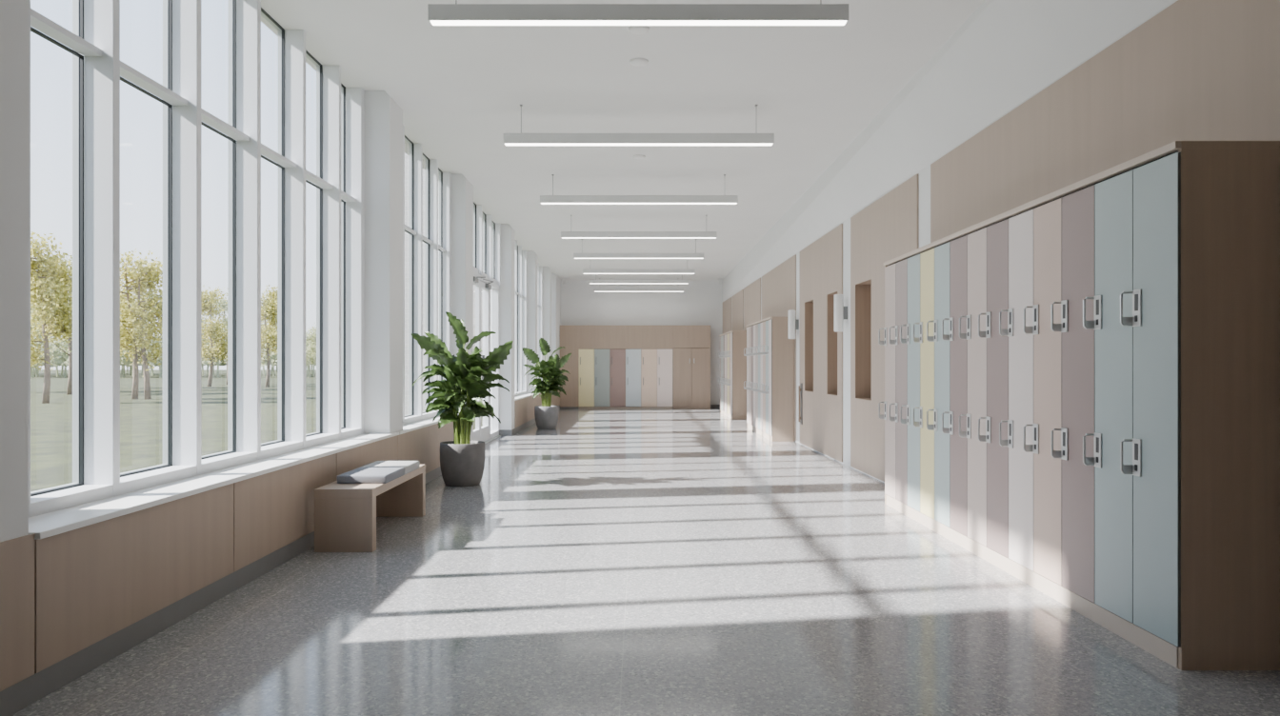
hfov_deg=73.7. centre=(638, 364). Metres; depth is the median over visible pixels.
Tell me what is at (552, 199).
pendant light
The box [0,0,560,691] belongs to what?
wall
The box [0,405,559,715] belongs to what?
baseboard
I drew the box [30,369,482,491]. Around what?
lawn
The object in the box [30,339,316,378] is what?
wood
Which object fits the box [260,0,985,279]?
ceiling
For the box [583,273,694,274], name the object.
diffuser
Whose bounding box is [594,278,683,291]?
pendant light
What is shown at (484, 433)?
door
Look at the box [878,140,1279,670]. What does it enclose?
lockers
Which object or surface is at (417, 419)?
window
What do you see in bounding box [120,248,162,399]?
tree
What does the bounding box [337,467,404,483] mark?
seat cushion
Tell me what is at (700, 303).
wall
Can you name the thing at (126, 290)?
tree
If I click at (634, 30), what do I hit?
smoke detector
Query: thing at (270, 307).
tree
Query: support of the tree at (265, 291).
on the lawn
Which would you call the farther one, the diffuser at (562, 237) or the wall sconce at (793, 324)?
the diffuser at (562, 237)
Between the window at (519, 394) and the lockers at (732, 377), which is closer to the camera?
the window at (519, 394)
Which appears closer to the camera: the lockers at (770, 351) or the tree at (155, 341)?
the lockers at (770, 351)
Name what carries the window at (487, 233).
in the wall at (62, 594)
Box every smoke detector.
[628,25,649,34]
[629,58,648,66]
[632,154,645,159]
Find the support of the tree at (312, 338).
on the lawn
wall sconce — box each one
[788,309,799,339]
[834,294,847,331]
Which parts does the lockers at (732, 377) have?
locker door, locker door, locker door, locker door, locker door, locker door, locker door, locker door, locker door, panel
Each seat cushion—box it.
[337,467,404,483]
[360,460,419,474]
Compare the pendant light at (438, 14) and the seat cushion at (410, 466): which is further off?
the seat cushion at (410, 466)
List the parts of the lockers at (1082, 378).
pull handle, pull handle, locker door, pull handle, pull handle, lock plate, lock plate, locker door, pull handle, pull handle, lock plate, lock plate, locker door, pull handle, pull handle, lock plate, lock plate, locker door, pull handle, pull handle, lock plate, lock plate, locker door, pull handle, pull handle, lock plate, lock plate, locker door, pull handle, pull handle, lock plate, lock plate, locker door, pull handle, pull handle, lock plate, lock plate, locker door, pull handle, pull handle, lock plate, lock plate, locker door, pull handle, pull handle, panel, lock plate, lock plate, locker door, pull handle, pull handle, lock plate, lock plate, locker door, pull handle, pull handle, lock plate, lock plate, locker door, pull handle, pull handle, lock plate, lock plate, locker door, panel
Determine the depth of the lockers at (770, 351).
13.88 m
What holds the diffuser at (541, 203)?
attached to the pendant light at (552, 199)
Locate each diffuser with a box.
[430,20,846,25]
[504,143,772,145]
[540,202,737,204]
[561,237,716,238]
[574,258,702,259]
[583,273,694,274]
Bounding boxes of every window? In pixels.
[28,0,399,539]
[396,125,451,434]
[473,202,500,285]
[513,240,533,400]
[538,262,542,394]
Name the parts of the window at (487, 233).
frame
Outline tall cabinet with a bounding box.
[672,348,710,408]
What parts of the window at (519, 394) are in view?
mullion frame, sill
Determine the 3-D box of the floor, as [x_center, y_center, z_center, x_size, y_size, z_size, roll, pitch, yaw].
[0.290,1.310,10.700,6.020,0.120,28.200,0,0,0]
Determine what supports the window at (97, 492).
in the wall at (62, 594)
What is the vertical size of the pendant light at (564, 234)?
0.375 m
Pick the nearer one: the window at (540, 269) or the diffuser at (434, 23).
the diffuser at (434, 23)
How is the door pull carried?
attached to the wall at (1027, 101)
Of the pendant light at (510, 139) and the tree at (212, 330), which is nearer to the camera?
the pendant light at (510, 139)
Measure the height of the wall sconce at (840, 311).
0.460 m
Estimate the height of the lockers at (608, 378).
1.696 m
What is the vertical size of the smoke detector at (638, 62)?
0.026 m
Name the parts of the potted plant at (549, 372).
pot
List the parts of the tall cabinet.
door, door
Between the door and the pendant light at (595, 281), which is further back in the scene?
the pendant light at (595, 281)
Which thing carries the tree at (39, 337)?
on the lawn
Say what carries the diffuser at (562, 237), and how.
attached to the pendant light at (564, 234)
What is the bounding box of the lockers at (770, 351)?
[743,316,794,441]
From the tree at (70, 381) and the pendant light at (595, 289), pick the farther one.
the tree at (70, 381)
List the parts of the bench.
leg, seat, leg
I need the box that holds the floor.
[10,408,1279,715]
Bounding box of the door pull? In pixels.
[798,383,802,424]
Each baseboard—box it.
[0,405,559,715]
[560,404,719,408]
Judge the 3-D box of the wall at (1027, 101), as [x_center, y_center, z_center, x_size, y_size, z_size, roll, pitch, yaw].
[2.572,-0.585,10.650,0.636,3.670,27.700,0,0,0]
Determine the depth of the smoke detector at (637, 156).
9.86 m
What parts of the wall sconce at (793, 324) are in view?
lamp shade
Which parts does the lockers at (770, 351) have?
locker door, locker door, locker door, locker door, locker door, locker door, panel, locker door, locker door, locker door, locker door, panel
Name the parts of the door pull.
plate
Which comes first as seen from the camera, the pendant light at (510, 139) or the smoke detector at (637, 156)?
the pendant light at (510, 139)
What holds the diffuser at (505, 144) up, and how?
attached to the pendant light at (510, 139)
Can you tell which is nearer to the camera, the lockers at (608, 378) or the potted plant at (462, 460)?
the potted plant at (462, 460)
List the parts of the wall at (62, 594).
tan panel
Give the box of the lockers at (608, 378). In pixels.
[578,348,672,408]
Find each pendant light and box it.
[427,0,848,25]
[503,104,774,145]
[540,174,738,204]
[560,215,716,238]
[573,239,703,259]
[582,268,695,274]
[589,274,688,283]
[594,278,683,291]
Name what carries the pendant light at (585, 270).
hanging from the ceiling
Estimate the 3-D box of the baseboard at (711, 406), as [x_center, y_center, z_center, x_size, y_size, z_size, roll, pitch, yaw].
[0.085,1.200,24.295,4.650,0.100,0.410,0,0,0]
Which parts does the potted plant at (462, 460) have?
pot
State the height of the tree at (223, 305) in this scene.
7.346 m
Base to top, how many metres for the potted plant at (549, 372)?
1.778 m
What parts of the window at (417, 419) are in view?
sill, frame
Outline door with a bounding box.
[473,271,500,443]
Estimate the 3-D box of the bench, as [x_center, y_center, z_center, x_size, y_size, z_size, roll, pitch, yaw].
[-1.971,1.040,6.393,0.388,0.420,1.415,0,0,0]
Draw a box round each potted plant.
[410,311,513,486]
[522,338,571,429]
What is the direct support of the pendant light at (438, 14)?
hanging from the ceiling
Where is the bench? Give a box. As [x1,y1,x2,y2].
[314,464,425,552]
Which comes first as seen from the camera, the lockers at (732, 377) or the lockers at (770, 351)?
the lockers at (770, 351)
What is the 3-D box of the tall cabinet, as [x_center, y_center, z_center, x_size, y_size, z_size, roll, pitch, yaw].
[1.491,0.393,24.267,1.054,1.714,0.447,0,0,0]
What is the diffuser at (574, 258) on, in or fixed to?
attached to the pendant light at (695, 255)
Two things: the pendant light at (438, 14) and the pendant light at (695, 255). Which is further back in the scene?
the pendant light at (695, 255)
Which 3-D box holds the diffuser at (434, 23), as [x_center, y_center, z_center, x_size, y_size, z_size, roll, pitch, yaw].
[-0.003,-2.055,5.120,2.486,0.020,0.062,0,0,0]
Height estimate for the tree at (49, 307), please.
6.797 m
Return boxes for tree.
[30,231,72,403]
[30,251,124,395]
[30,299,56,372]
[65,290,129,364]
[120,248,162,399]
[120,280,212,390]
[201,284,227,386]
[203,288,227,384]
[260,284,277,387]
[260,291,311,355]
[305,322,316,378]
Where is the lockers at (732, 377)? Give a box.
[717,330,746,419]
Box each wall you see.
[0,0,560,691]
[560,280,722,404]
[722,0,1279,482]
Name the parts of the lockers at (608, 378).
locker door, locker door, locker door, locker door, locker door, locker door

